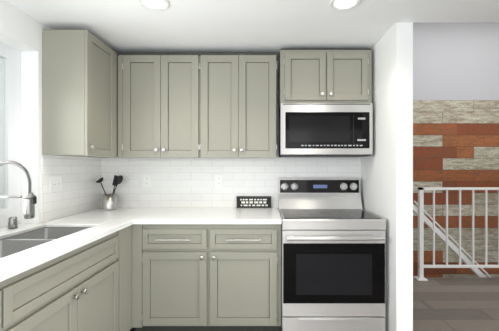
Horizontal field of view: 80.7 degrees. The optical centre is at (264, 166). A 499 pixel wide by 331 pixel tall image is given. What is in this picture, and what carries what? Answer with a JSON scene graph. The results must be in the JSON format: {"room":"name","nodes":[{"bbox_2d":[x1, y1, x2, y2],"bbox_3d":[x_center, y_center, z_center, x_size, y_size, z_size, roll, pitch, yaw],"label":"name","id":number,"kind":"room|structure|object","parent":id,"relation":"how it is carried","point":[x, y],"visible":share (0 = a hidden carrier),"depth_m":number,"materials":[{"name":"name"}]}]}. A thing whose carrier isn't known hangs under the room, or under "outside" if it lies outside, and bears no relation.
{"room":"kitchen","nodes":[
{"label":"kitchen","id":0,"kind":"room"},
{"bbox_2d":[0,0,100,222],"bbox_3d":[-1.735,0.110,-0.125,0.330,2.620,6.150,0,0,0],"label":"wall","id":1,"kind":"structure","parent":0,"point":[21,31],"depth_m":2.03,"materials":[{"name":"white paint"}]},
{"bbox_2d":[0,42,20,227],"bbox_3d":[-1.712,-0.205,0.514,0.045,1.186,3.028,0,0,0],"label":"window","id":2,"kind":"structure","parent":1,"relation":"in","point":[11,112],"depth_m":1.95,"materials":[{"name":"white glass"}]},
{"bbox_2d":[42,157,101,221],"bbox_3d":[-1.567,0.160,2.435,0.006,0.458,0.750,0,0,0],"label":"tile","id":3,"kind":"structure","parent":1,"relation":"attached to","point":[81,192],"depth_m":2.37,"materials":[{"name":"white tile"}]},
{"bbox_2d":[50,176,61,192],"bbox_3d":[-1.560,0.128,2.190,0.008,0.116,0.120,0,0,0],"label":"switch plate","id":4,"kind":"object","parent":3,"relation":"attached to","point":[55,183],"visible":1,"depth_m":2.19,"materials":[{"name":"white plastic"}]},
{"bbox_2d":[42,30,122,157],"bbox_3d":[-1.395,-0.522,2.434,0.347,0.887,0.748,0,0,0],"label":"upper cabinet","id":5,"kind":"object","parent":1,"relation":"attached to","point":[79,93],"visible":1,"depth_m":2.06,"materials":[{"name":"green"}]},
{"bbox_2d":[101,61,360,159],"bbox_3d":[-0.432,0.110,2.880,2.935,2.620,0.140,0,0,0],"label":"wall","id":6,"kind":"structure","parent":0,"point":[277,132],"depth_m":2.81,"materials":[{"name":"white paint"}]},
{"bbox_2d":[118,53,276,157],"bbox_3d":[-0.571,-0.525,2.630,1.351,0.893,0.357,0,0,0],"label":"upper cabinet","id":7,"kind":"object","parent":6,"relation":"attached to","point":[196,105],"visible":1,"depth_m":2.49,"materials":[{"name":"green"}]},
{"bbox_2d":[102,158,360,209],"bbox_3d":[-0.323,0.505,2.807,2.482,1.189,0.006,0,0,0],"label":"tile","id":8,"kind":"structure","parent":6,"relation":"attached to","point":[182,183],"depth_m":2.80,"materials":[{"name":"white tile"}]},
{"bbox_2d":[143,175,150,186],"bbox_3d":[-1.130,0.134,2.800,0.072,0.116,0.007,0,0,0],"label":"electrical outlet","id":9,"kind":"object","parent":8,"relation":"attached to","point":[146,180],"visible":1,"depth_m":2.80,"materials":[{"name":"white plastic"}]},
{"bbox_2d":[215,175,222,186],"bbox_3d":[-0.440,0.134,2.800,0.072,0.116,0.007,0,0,0],"label":"electrical outlet","id":10,"kind":"object","parent":8,"relation":"attached to","point":[218,180],"visible":1,"depth_m":2.80,"materials":[{"name":"white plastic"}]},
{"bbox_2d":[278,48,371,111],"bbox_3d":[0.508,-0.761,2.599,0.760,0.463,0.417,0,0,0],"label":"upper cabinet","id":11,"kind":"object","parent":6,"relation":"attached to","point":[324,75],"visible":1,"depth_m":2.43,"materials":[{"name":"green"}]},
{"bbox_2d":[279,103,372,156],"bbox_3d":[0.508,-0.309,2.609,0.758,0.434,0.399,0,0,0],"label":"microwave","id":12,"kind":"object","parent":11,"relation":"attached to","point":[325,129],"visible":1,"depth_m":2.41,"materials":[{"name":"grey metal"}]},
{"bbox_2d":[6,0,498,60],"bbox_3d":[1.250,-1.105,-0.125,6.300,0.190,6.150,0,0,0],"label":"ceiling","id":13,"kind":"structure","parent":0,"point":[267,11],"depth_m":2.02,"materials":[{"name":"white paint"}]},
{"bbox_2d":[137,0,169,10],"bbox_3d":[-0.680,-1.005,1.790,0.190,0.009,0.190,0,0,0],"label":"recessed light","id":14,"kind":"object","parent":13,"relation":"in","point":[158,5],"visible":0.96,"depth_m":1.82,"materials":[{"name":"white plastic"}]},
{"bbox_2d":[329,0,360,10],"bbox_3d":[0.490,-1.005,1.790,0.190,0.009,0.190,0,0,0],"label":"recessed light","id":15,"kind":"object","parent":13,"relation":"in","point":[341,5],"visible":0.98,"depth_m":1.82,"materials":[{"name":"white plastic"}]},
{"bbox_2d":[130,277,498,330],"bbox_3d":[1.250,1.360,0.125,6.300,0.120,6.650,0,0,0],"label":"floor","id":16,"kind":"structure","parent":0,"point":[455,303],"depth_m":2.77,"materials":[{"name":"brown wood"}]},
{"bbox_2d":[0,272,23,330],"bbox_3d":[-1.280,0.863,0.802,0.575,0.874,0.735,0,0,0],"label":"base cabinet","id":17,"kind":"object","parent":16,"relation":"on","point":[11,289],"depth_m":1.16,"materials":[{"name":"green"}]},
{"bbox_2d":[24,228,123,330],"bbox_3d":[-1.280,0.863,1.522,0.575,0.874,0.945,0,0,0],"label":"base cabinet","id":18,"kind":"object","parent":16,"relation":"on","point":[87,287],"depth_m":1.58,"materials":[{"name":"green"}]},
{"bbox_2d":[0,208,151,281],"bbox_3d":[-1.356,0.407,0.904,0.810,0.035,3.808,0,0,0],"label":"countertop","id":19,"kind":"structure","parent":18,"relation":"on","point":[100,222],"depth_m":1.77,"materials":[{"name":"white stone"}]},
{"bbox_2d":[8,217,17,228],"bbox_3d":[-1.600,0.353,1.860,0.048,0.071,0.048,0,0,0],"label":"soap dispenser","id":20,"kind":"object","parent":19,"relation":"on","point":[12,222],"visible":1,"depth_m":1.84,"materials":[{"name":"silver metal"}]},
{"bbox_2d":[0,160,36,218],"bbox_3d":[-1.496,0.175,1.698,0.308,0.427,0.086,0,0,0],"label":"faucet","id":21,"kind":"object","parent":19,"relation":"on","point":[29,197],"visible":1,"depth_m":1.70,"materials":[{"name":"silver metal"}]},
{"bbox_2d":[0,227,89,258],"bbox_3d":[-1.312,0.525,1.565,0.405,0.225,0.910,0,0,0],"label":"sink","id":22,"kind":"object","parent":19,"relation":"in","point":[14,244],"visible":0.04,"depth_m":1.76,"materials":[{"name":"silver metal"}]},
{"bbox_2d":[96,175,122,209],"bbox_3d":[-1.426,0.232,2.680,0.252,0.314,0.126,0,0,0],"label":"utensil holder","id":23,"kind":"object","parent":19,"relation":"on","point":[109,201],"visible":1,"depth_m":2.65,"materials":[{"name":"silver metal"}]},
{"bbox_2d":[124,225,131,330],"bbox_3d":[-1.280,0.863,2.071,0.575,0.874,0.271,0,0,0],"label":"base cabinet","id":24,"kind":"object","parent":16,"relation":"on","point":[128,230],"depth_m":2.13,"materials":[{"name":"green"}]},
{"bbox_2d":[132,224,280,330],"bbox_3d":[-0.445,0.863,2.481,1.135,0.874,0.653,0,0,0],"label":"base cabinet","id":25,"kind":"object","parent":16,"relation":"on","point":[206,277],"visible":1,"depth_m":2.20,"materials":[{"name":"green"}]},
{"bbox_2d":[140,208,281,223],"bbox_3d":[-0.412,0.407,2.488,1.075,0.035,0.641,0,0,0],"label":"countertop","id":26,"kind":"structure","parent":25,"relation":"on","point":[158,215],"depth_m":2.31,"materials":[{"name":"white stone"}]},
{"bbox_2d":[236,196,270,207],"bbox_3d":[-0.105,0.334,2.786,0.330,0.113,0.032,0,0,0],"label":"sign","id":27,"kind":"object","parent":26,"relation":"on","point":[253,201],"visible":1,"depth_m":2.77,"materials":[{"name":"grey"}]},
{"bbox_2d":[278,178,385,330],"bbox_3d":[0.508,0.704,2.438,0.760,1.192,0.708,0,0,0],"label":"range","id":28,"kind":"object","parent":16,"relation":"on","point":[333,238],"visible":1,"depth_m":2.15,"materials":[{"name":"silver metal"}]},
{"bbox_2d":[414,187,498,280],"bbox_3d":[2.978,0.769,3.400,2.445,1.062,0.110,0,0,0],"label":"stair railing","id":29,"kind":"object","parent":16,"relation":"on","point":[421,267],"visible":1,"depth_m":3.39,"materials":[{"name":"white metal"}]},
{"bbox_2d":[361,23,412,330],"bbox_3d":[0.978,0.141,2.430,0.115,2.319,0.760,0,0,0],"label":"wall","id":30,"kind":"structure","parent":0,"point":[387,179],"depth_m":2.08,"materials":[{"name":"white paint"}]},
{"bbox_2d":[413,201,490,276],"bbox_3d":[2.367,1.003,3.620,1.173,1.173,0.050,0,0,0],"label":"stair handrail","id":31,"kind":"object","parent":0,"point":[452,246],"visible":0.63,"depth_m":3.60,"materials":[{"name":"white metal"}]},
{"bbox_2d":[413,23,498,99],"bbox_3d":[2.650,-1.995,4.411,3.500,2.010,0.118,0,0,0],"label":"wall","id":32,"kind":"structure","parent":0,"point":[455,61],"depth_m":4.35,"materials":[{"name":"grey paint"}]},
{"bbox_2d":[413,100,498,276],"bbox_3d":[2.650,0.755,4.410,3.500,3.490,0.120,0,0,0],"label":"wall","id":33,"kind":"structure","parent":0,"point":[455,143],"depth_m":4.35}
]}

